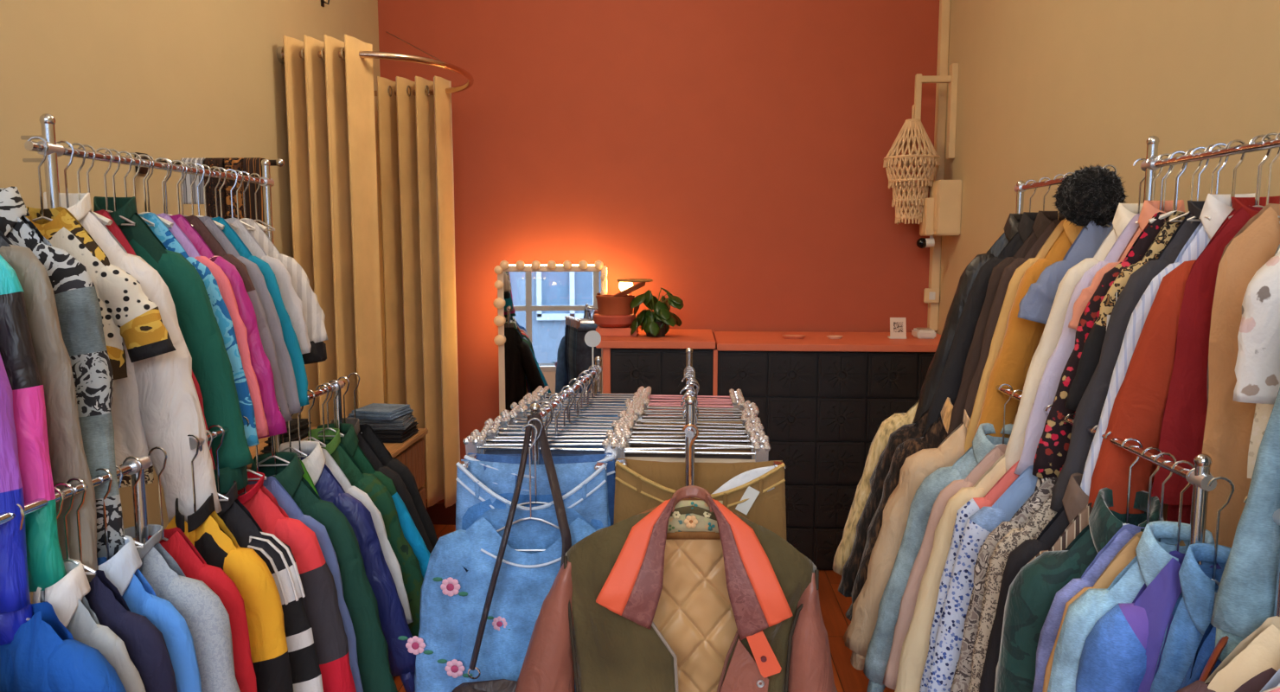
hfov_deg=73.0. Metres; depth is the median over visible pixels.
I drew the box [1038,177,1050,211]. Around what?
hanger
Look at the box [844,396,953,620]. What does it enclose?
coat
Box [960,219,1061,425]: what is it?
jacket
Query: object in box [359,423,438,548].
coat
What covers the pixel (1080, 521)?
sweater
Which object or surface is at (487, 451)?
jeans
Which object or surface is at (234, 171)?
hanger
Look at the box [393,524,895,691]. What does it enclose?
floor
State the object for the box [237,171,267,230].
hanger
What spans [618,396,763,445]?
hanger
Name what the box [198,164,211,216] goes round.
hanger
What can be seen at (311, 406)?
hanger
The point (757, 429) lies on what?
hanger
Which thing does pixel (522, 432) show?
jeans
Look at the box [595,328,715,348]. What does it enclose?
countertop
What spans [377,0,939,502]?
wall
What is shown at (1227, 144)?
hanger
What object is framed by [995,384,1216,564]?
clothes rack
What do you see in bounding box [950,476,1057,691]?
shirt
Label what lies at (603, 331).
wooden riser
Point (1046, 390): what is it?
shirt
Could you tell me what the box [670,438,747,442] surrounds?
trousers
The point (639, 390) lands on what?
hanger
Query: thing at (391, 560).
shirt
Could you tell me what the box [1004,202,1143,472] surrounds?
shirt
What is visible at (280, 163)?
rail
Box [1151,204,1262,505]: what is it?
sweater
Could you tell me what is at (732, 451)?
trousers
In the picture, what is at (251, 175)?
hanger
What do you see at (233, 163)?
scarf
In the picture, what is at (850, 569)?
coat
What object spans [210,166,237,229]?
hanger
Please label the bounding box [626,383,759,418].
hanger
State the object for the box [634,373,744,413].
hanger
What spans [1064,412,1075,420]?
hanger
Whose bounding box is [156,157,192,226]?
hanger
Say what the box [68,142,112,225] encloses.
hanger
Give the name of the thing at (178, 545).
jacket
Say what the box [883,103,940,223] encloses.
lampshade
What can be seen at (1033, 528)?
shirt
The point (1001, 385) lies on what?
hanger
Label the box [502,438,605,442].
jeans
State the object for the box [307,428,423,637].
jacket
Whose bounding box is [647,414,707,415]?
trousers
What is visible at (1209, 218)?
hanger
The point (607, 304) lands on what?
planter
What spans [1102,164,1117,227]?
hanger
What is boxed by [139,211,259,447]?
shirt
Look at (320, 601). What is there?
jacket
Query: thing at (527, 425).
hanger
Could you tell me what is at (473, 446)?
hanger
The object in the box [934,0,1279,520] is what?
wall
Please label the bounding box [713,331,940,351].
countertop
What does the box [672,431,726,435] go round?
trousers
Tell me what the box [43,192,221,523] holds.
jacket
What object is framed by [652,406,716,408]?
trousers
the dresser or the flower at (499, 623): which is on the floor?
the dresser
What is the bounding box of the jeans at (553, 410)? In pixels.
[553,409,607,410]
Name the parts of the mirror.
bulb, bulb, bulb, bulb, bulb, bulb, bulb, bulb, bulb, bulb, bulb, bulb, bulb, bulb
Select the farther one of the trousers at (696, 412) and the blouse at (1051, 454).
the trousers at (696, 412)
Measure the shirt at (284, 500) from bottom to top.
0.600 m
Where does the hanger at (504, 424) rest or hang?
hanging from the clothes rack at (534, 407)
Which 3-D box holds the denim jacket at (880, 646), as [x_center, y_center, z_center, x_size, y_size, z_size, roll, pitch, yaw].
[0.878,0.591,2.265,0.548,0.775,0.152,1,7,12]
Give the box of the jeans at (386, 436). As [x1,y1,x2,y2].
[373,421,419,442]
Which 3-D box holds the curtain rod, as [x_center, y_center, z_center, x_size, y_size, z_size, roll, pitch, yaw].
[-1.072,-1.378,3.943,0.652,0.390,1.163,0,7,3]
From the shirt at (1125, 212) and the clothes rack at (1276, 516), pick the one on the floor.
the clothes rack at (1276, 516)
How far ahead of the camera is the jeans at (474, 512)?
1.93 m
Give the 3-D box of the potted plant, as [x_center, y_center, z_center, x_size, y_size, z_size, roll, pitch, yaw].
[0.081,-0.162,4.215,0.262,0.248,0.218,0,7,3]
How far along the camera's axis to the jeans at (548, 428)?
2.37 m
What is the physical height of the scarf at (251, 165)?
0.296 m
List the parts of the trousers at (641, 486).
panel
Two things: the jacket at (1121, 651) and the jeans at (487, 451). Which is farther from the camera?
the jeans at (487, 451)
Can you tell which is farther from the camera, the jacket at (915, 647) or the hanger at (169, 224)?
the jacket at (915, 647)
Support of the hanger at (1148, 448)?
hanging from the clothes rack at (1200, 478)
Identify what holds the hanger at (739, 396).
hanging from the clothes rack at (690, 400)
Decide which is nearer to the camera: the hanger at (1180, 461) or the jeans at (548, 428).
the hanger at (1180, 461)
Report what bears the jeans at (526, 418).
hanging from the hanger at (528, 402)
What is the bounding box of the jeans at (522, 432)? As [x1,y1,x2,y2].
[508,431,598,435]
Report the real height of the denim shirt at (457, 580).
0.684 m
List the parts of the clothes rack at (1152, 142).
post, rail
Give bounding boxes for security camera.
[916,235,934,248]
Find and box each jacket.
[0,230,98,582]
[0,601,126,691]
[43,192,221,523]
[84,569,177,691]
[93,196,254,494]
[96,535,201,691]
[113,524,240,691]
[148,527,256,691]
[165,492,293,691]
[217,471,356,691]
[217,480,323,691]
[250,451,397,691]
[278,440,415,691]
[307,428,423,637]
[316,422,430,578]
[330,417,433,553]
[514,485,837,691]
[843,409,970,670]
[863,422,1013,691]
[882,443,1006,690]
[894,454,1005,691]
[912,213,1023,423]
[922,211,1037,435]
[947,210,1065,436]
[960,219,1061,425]
[964,219,1064,453]
[974,218,1083,437]
[994,487,1164,691]
[1047,520,1215,691]
[1049,200,1205,511]
[1075,550,1222,691]
[1150,543,1231,691]
[1175,615,1279,691]
[1202,203,1279,547]
[1210,387,1279,661]
[1259,668,1279,691]
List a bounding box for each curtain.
[282,34,383,427]
[377,76,460,507]
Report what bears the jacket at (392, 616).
hanging from the hanger at (303, 406)
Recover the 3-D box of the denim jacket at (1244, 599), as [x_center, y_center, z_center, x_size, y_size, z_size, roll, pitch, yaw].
[1.030,0.126,1.183,0.443,0.664,0.093,0,7,2]
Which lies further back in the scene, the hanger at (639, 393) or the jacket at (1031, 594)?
the hanger at (639, 393)
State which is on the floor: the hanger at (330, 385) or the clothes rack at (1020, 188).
the clothes rack at (1020, 188)
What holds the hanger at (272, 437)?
hanging from the clothes rack at (217, 432)
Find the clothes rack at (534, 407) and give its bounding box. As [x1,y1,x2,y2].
[530,356,602,464]
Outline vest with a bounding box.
[1247,243,1279,478]
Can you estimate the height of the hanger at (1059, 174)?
0.247 m
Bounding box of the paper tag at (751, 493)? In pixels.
[735,486,759,514]
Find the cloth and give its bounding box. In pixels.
[710,465,774,494]
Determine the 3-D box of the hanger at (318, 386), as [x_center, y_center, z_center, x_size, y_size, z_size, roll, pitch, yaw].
[-0.838,0.240,2.296,0.210,0.280,0.005,0,7,-4]
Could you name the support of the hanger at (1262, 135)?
hanging from the clothes rack at (1152, 142)
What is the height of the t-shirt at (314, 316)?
0.377 m
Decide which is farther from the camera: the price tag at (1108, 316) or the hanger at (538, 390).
the hanger at (538, 390)
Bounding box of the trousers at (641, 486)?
[613,458,786,540]
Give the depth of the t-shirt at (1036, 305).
2.09 m
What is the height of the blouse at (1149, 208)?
0.329 m
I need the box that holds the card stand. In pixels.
[887,317,906,339]
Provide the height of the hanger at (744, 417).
0.135 m
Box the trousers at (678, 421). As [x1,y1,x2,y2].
[678,421,742,422]
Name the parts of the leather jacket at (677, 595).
panel, panel, panel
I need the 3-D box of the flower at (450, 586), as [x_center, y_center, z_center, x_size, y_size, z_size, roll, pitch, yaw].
[-0.406,0.515,1.850,0.044,0.044,0.004,0,7,-1]
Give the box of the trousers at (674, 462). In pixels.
[614,461,727,473]
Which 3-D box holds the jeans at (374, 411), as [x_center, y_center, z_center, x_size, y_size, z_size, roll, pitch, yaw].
[-0.968,0.244,3.227,0.180,0.029,0.184,1,7,12]
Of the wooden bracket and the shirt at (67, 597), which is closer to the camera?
the shirt at (67, 597)
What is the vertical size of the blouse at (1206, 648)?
0.260 m
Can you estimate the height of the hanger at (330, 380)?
0.281 m
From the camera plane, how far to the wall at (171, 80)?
2.63 m
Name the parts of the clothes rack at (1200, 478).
rail, post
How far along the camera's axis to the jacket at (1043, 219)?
2.39 m
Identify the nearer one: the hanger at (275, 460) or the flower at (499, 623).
the flower at (499, 623)
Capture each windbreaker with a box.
[0,254,66,591]
[0,353,32,645]
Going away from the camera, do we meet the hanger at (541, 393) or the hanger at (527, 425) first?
the hanger at (527, 425)
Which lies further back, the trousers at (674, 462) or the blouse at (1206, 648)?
the trousers at (674, 462)
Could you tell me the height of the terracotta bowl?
0.062 m
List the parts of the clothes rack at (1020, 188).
post, rail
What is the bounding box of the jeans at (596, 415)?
[587,415,618,416]
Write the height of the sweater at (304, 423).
0.089 m
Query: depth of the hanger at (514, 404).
2.49 m
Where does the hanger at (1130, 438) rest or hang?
hanging from the clothes rack at (1200, 478)
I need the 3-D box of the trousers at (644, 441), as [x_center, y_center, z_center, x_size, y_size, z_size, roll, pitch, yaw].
[0.125,0.685,2.254,0.385,0.883,0.034,0,7,4]
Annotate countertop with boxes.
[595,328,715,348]
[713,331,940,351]
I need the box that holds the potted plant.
[629,287,684,337]
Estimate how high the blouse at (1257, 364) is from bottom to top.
0.488 m
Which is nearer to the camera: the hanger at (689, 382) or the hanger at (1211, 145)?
the hanger at (1211, 145)
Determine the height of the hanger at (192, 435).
0.258 m
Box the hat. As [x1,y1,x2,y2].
[1051,164,1128,230]
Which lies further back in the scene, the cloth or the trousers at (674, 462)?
the trousers at (674, 462)
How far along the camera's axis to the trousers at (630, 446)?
2.17 m
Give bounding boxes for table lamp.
[619,281,633,294]
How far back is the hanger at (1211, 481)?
1.32 m
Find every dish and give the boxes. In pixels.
[782,334,806,339]
[826,335,843,339]
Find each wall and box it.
[0,0,387,603]
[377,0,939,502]
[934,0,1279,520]
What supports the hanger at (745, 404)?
hanging from the clothes rack at (690, 400)
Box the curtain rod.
[276,32,473,95]
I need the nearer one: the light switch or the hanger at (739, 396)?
the hanger at (739, 396)
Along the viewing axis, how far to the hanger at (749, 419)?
2.28 m
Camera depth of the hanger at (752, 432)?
2.11 m
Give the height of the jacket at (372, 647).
0.665 m
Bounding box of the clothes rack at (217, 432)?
[188,379,345,451]
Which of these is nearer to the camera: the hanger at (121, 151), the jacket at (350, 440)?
the hanger at (121, 151)
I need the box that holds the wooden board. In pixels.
[616,278,652,281]
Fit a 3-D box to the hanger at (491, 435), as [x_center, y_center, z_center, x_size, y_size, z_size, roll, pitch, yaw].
[-0.209,0.199,2.152,0.369,0.135,0.043,0,7,-2]
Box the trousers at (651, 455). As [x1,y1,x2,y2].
[624,453,751,459]
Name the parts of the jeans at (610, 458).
panel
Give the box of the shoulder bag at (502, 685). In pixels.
[451,414,571,691]
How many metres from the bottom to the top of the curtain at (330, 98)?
2.090 m
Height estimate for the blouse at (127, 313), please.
0.322 m
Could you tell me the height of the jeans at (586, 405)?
0.883 m
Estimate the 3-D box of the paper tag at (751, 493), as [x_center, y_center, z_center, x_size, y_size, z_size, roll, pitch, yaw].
[0.236,0.340,1.903,0.053,0.066,0.002,0,7,3]
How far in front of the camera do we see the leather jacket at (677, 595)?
1.69 m
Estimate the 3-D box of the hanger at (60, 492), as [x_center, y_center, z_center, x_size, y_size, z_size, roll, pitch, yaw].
[-0.891,0.336,1.325,0.127,0.247,0.005,1,7,7]
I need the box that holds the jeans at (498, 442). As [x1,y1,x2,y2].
[497,441,571,443]
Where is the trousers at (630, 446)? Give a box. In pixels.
[629,445,751,450]
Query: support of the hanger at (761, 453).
hanging from the clothes rack at (690, 400)
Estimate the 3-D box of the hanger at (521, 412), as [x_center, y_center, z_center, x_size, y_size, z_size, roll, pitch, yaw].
[-0.174,0.170,2.401,0.369,0.135,0.043,1,7,7]
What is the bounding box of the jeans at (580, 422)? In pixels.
[525,422,602,425]
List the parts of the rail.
wall plate, rail, knob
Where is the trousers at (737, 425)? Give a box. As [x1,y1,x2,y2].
[641,425,741,428]
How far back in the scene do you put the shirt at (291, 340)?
2.10 m
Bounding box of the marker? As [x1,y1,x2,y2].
[584,330,601,366]
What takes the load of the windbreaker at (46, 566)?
hanging from the hanger
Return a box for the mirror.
[493,260,607,415]
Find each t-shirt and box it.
[224,217,311,354]
[241,218,328,364]
[1017,220,1113,324]
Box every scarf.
[180,158,204,204]
[204,157,226,218]
[224,157,243,219]
[242,157,265,231]
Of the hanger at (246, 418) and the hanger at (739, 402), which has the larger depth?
the hanger at (739, 402)
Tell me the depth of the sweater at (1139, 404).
1.59 m
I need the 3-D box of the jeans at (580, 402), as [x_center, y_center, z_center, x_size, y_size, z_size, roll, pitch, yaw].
[-0.140,0.619,2.832,0.383,0.883,0.037,0,7,1]
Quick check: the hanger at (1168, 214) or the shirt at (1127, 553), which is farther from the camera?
the hanger at (1168, 214)
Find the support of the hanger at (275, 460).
hanging from the clothes rack at (217, 432)
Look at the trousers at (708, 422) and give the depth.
2.45 m
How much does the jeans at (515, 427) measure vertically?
0.883 m
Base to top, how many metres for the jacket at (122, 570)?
0.634 m
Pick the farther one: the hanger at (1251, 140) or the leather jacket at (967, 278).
the leather jacket at (967, 278)
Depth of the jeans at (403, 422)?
3.15 m
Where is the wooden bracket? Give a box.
[913,63,958,159]
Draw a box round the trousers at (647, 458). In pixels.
[624,456,755,462]
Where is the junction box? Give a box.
[919,179,962,235]
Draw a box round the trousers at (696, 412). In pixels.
[696,412,733,413]
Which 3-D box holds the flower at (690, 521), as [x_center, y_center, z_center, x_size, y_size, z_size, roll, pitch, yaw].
[0.101,0.348,1.713,0.029,0.026,0.004,0,7,3]
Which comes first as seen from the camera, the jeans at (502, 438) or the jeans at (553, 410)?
the jeans at (502, 438)
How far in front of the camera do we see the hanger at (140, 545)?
1.45 m
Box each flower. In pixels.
[405,635,425,654]
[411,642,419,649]
[440,576,460,596]
[444,659,464,678]
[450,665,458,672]
[492,615,507,630]
[496,620,502,627]
[672,511,680,518]
[684,515,697,528]
[703,511,710,517]
[707,522,714,529]
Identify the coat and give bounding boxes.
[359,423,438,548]
[832,400,918,575]
[838,409,928,596]
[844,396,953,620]
[979,472,1088,691]
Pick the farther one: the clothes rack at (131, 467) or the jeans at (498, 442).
the jeans at (498, 442)
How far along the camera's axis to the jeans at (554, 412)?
2.60 m
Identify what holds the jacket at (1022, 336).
hanging from the hanger
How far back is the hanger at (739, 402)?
2.53 m
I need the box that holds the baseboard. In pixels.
[426,502,456,524]
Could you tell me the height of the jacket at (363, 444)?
0.683 m
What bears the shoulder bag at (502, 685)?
hanging from the clothes rack at (534, 407)
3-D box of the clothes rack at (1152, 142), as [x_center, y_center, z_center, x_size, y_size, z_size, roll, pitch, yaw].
[1.070,0.499,1.312,0.180,1.766,1.366,0,7,3]
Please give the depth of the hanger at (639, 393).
2.66 m
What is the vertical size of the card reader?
0.046 m
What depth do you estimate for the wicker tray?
4.17 m
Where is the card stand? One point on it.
(898, 326)
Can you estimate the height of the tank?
0.401 m
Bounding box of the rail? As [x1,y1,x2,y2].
[134,152,284,174]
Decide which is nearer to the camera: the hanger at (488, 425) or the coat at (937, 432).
the hanger at (488, 425)
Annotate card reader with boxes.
[911,327,936,339]
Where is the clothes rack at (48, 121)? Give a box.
[20,113,283,451]
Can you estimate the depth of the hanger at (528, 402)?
2.52 m
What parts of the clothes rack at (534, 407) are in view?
post, rail, post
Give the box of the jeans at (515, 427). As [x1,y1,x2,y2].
[515,427,613,428]
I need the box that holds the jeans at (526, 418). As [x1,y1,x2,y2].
[525,417,619,420]
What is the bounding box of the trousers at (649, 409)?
[648,409,729,410]
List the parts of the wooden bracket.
drop post, arm, wall plate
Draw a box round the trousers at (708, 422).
[642,422,742,425]
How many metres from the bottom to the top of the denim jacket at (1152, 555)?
0.746 m
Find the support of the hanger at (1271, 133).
hanging from the clothes rack at (1152, 142)
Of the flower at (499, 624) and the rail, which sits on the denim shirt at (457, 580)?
the flower at (499, 624)
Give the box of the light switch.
[923,288,939,302]
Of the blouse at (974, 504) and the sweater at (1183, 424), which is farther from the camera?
the blouse at (974, 504)
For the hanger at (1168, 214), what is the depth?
1.77 m
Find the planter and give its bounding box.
[595,294,634,314]
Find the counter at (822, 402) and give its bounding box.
[595,328,940,569]
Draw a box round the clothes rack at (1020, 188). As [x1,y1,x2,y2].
[1013,167,1083,213]
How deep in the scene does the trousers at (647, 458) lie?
2.04 m
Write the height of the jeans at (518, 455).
0.883 m
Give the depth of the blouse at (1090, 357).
1.77 m
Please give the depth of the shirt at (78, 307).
1.42 m
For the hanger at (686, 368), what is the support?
hanging from the clothes rack at (690, 400)
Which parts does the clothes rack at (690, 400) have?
post, rail, post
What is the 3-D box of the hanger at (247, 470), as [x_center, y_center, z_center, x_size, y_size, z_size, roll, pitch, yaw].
[-0.861,0.221,1.884,0.082,0.148,0.005,-1,7,-11]
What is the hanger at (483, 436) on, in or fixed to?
hanging from the clothes rack at (534, 407)
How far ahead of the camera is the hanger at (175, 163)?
1.96 m
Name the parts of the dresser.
drawer, drawer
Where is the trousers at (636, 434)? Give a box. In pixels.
[635,434,671,435]
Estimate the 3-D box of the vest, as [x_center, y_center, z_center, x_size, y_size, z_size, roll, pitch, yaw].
[1.074,-0.010,1.325,0.230,0.459,0.090,2,7,13]
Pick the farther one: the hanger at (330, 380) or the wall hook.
the wall hook
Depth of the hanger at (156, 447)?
1.58 m
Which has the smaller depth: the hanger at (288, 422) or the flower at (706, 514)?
the flower at (706, 514)
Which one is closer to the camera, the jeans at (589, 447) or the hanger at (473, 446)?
the hanger at (473, 446)
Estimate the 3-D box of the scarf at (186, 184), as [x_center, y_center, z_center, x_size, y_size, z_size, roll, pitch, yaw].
[-1.310,-0.486,2.557,0.076,0.134,0.062,0,7,3]
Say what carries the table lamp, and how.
on the counter at (822, 402)
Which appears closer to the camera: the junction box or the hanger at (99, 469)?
the hanger at (99, 469)
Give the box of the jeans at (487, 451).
[484,449,604,454]
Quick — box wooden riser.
[595,326,638,336]
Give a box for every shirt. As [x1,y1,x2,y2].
[0,185,125,557]
[32,559,145,691]
[93,209,215,469]
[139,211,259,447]
[156,212,268,437]
[184,214,292,422]
[198,216,301,414]
[211,217,309,406]
[248,476,363,691]
[321,448,413,624]
[397,507,602,691]
[925,465,1037,691]
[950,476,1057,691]
[968,492,1057,691]
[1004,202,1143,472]
[1013,213,1139,474]
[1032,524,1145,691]
[1042,531,1185,691]
[1080,192,1255,495]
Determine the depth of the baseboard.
4.78 m
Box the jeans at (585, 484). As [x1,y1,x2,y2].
[455,459,608,531]
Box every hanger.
[16,503,30,620]
[26,135,52,222]
[53,482,95,575]
[53,486,63,518]
[56,140,74,208]
[65,477,86,563]
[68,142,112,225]
[77,144,95,211]
[95,147,134,225]
[96,467,112,561]
[103,148,121,211]
[115,150,154,226]
[115,465,143,548]
[122,455,142,549]
[124,152,141,203]
[135,153,173,227]
[140,154,154,211]
[147,446,168,541]
[154,157,170,213]
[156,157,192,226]
[169,160,185,214]
[172,160,187,216]
[184,161,198,215]
[187,434,199,512]
[189,163,224,229]
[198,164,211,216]
[205,429,228,500]
[208,424,224,499]
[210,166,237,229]
[212,166,227,217]
[225,168,255,230]
[230,169,243,219]
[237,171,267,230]
[237,416,249,495]
[246,465,266,479]
[249,172,275,230]
[256,435,289,466]
[256,444,265,486]
[271,405,281,476]
[281,414,307,457]
[288,422,291,452]
[297,405,303,460]
[302,390,326,447]
[307,390,315,440]
[315,384,329,443]
[318,383,344,436]
[326,380,339,428]
[337,376,349,422]
[347,372,362,433]
[462,408,620,454]
[468,404,623,454]
[470,402,620,453]
[480,398,629,449]
[483,396,628,443]
[484,393,627,435]
[493,390,633,435]
[496,423,559,550]
[499,385,634,422]
[501,388,638,435]
[510,378,637,412]
[512,383,643,427]
[513,380,644,424]
[518,376,644,413]
[518,417,548,505]
[522,371,643,405]
[525,374,650,415]
[526,370,645,402]
[531,368,650,400]
[534,366,651,398]
[537,364,651,398]
[609,413,770,462]
[610,409,767,459]
[613,399,761,445]
[614,403,765,442]
[614,406,768,447]
[617,387,755,429]
[617,392,759,432]
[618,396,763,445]
[621,384,756,421]
[621,390,761,435]
[624,376,750,413]
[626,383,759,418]
[627,380,758,415]
[629,377,755,412]
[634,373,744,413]
[636,371,743,405]
[637,365,741,397]
[637,368,742,405]
[637,370,742,402]
[637,423,753,522]
[995,383,1012,446]
[1011,389,1022,411]
[1024,179,1036,211]
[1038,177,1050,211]
[1053,173,1064,220]
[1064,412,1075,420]
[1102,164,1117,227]
[1120,437,1142,525]
[1132,158,1145,213]
[1135,153,1171,223]
[1141,447,1163,524]
[1145,155,1163,200]
[1148,150,1188,223]
[1153,452,1176,542]
[1157,153,1174,211]
[1167,151,1185,211]
[1169,146,1209,222]
[1171,460,1194,551]
[1184,147,1203,200]
[1186,142,1228,221]
[1186,467,1212,476]
[1203,143,1223,194]
[1204,139,1245,220]
[1207,476,1235,585]
[1224,140,1242,206]
[1228,134,1272,218]
[1248,134,1268,205]
[1260,132,1279,204]
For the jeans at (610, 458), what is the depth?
2.00 m
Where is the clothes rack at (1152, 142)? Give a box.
[1140,135,1279,203]
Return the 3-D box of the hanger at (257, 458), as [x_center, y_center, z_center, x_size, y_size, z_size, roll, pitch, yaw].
[-0.858,0.274,1.941,0.195,0.266,0.005,0,7,-3]
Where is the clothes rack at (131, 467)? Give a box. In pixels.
[0,455,151,545]
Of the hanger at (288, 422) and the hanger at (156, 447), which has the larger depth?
the hanger at (288, 422)
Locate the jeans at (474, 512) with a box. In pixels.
[461,492,610,530]
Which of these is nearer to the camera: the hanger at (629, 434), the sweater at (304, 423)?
the hanger at (629, 434)
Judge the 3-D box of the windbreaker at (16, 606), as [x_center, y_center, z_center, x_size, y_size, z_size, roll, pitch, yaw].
[-1.081,0.093,1.232,0.404,0.666,0.094,0,7,3]
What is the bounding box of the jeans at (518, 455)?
[491,454,593,456]
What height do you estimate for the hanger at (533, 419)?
0.230 m
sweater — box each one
[260,418,311,453]
[993,502,1092,691]
[1088,195,1279,524]
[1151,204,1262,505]
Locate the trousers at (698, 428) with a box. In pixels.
[636,428,742,431]
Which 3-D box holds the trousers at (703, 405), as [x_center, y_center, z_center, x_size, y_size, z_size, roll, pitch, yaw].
[0.157,0.623,2.795,0.384,0.883,0.037,1,7,5]
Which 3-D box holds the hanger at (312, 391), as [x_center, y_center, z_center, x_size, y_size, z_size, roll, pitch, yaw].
[-0.843,0.248,2.212,0.199,0.277,0.005,0,7,-4]
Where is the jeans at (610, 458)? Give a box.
[464,452,615,525]
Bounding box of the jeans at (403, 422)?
[358,412,415,429]
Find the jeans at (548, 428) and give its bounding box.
[515,428,613,431]
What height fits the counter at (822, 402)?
1.094 m
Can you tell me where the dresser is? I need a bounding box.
[217,427,428,678]
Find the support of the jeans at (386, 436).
on the dresser
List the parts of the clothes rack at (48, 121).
post, rail, post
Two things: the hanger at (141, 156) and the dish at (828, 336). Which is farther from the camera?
the dish at (828, 336)
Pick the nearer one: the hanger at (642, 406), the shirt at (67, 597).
the shirt at (67, 597)
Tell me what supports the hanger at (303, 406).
hanging from the clothes rack at (217, 432)
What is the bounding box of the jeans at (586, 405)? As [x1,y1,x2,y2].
[586,404,619,405]
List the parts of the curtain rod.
rail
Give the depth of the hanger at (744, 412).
2.37 m
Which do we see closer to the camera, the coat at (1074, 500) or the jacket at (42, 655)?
the jacket at (42, 655)
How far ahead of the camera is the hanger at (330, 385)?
2.32 m
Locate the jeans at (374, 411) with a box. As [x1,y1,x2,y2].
[346,403,413,420]
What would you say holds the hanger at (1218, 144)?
hanging from the clothes rack at (1152, 142)
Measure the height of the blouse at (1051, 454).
0.628 m
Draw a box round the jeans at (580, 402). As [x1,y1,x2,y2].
[580,402,624,403]
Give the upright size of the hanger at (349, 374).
0.281 m
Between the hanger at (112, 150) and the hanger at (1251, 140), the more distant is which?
the hanger at (112, 150)
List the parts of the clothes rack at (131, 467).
rail, post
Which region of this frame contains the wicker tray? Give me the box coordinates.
[611,281,645,296]
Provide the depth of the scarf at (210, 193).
2.53 m
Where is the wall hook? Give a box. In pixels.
[320,0,329,6]
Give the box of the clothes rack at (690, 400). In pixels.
[684,347,696,498]
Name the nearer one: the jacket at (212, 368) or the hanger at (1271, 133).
the hanger at (1271, 133)
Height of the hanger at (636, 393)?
0.135 m
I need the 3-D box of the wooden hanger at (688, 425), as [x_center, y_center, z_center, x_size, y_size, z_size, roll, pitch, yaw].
[0.104,0.281,1.793,0.330,0.217,0.132,0,7,3]
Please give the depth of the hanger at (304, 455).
2.10 m
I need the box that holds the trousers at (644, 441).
[631,441,747,445]
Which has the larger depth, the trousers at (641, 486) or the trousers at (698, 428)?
the trousers at (698, 428)
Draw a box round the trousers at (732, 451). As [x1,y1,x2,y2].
[665,449,751,452]
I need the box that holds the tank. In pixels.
[299,459,318,494]
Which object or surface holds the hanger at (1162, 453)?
hanging from the clothes rack at (1200, 478)
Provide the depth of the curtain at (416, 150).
4.30 m
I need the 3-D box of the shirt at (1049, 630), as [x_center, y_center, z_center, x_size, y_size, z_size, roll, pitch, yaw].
[0.883,0.664,1.559,0.381,0.699,0.065,1,7,10]
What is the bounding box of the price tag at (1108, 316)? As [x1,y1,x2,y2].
[1106,292,1117,329]
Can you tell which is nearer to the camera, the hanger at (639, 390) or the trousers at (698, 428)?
the trousers at (698, 428)
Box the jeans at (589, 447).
[495,446,604,449]
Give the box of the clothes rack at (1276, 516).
[1272,508,1279,616]
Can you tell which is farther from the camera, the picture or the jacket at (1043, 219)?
the picture
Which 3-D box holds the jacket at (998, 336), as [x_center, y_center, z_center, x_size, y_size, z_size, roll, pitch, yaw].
[1.085,0.012,2.269,0.442,0.684,0.056,1,7,12]
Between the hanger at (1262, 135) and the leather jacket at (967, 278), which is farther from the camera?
the leather jacket at (967, 278)
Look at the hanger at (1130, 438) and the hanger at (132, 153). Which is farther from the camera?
the hanger at (132, 153)
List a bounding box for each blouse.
[25,205,176,379]
[169,214,287,438]
[919,460,1019,691]
[1032,211,1185,491]
[1064,211,1186,410]
[1068,199,1185,329]
[1177,622,1222,690]
[1233,252,1279,404]
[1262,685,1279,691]
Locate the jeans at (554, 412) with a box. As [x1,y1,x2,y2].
[554,412,620,413]
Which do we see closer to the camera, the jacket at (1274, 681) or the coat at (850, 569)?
the jacket at (1274, 681)
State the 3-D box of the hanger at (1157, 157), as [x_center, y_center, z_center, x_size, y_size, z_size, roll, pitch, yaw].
[1.103,-0.331,1.827,0.092,0.148,0.005,3,7,21]
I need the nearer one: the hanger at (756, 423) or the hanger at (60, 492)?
the hanger at (60, 492)
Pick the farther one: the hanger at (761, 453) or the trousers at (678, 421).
the trousers at (678, 421)
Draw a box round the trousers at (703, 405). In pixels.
[703,404,730,405]
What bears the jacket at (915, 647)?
hanging from the hanger
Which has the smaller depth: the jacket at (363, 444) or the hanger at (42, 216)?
the hanger at (42, 216)
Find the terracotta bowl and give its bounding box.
[592,313,636,327]
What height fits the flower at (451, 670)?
0.044 m
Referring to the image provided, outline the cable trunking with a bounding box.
[927,0,950,331]
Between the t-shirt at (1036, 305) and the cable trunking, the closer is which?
the t-shirt at (1036, 305)
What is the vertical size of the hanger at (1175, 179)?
0.247 m
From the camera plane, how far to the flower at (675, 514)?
1.71 m
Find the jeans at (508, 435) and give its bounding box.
[507,435,607,438]
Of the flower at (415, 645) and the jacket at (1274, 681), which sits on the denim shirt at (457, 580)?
the flower at (415, 645)
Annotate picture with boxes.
[893,321,902,332]
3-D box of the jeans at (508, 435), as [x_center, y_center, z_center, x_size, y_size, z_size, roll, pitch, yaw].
[-0.202,0.676,2.335,0.383,0.883,0.030,0,7,0]
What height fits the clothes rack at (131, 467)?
1.161 m
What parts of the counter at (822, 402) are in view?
panel, divider trim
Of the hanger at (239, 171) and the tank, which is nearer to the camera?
the tank
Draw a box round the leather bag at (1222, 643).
[1198,635,1228,681]

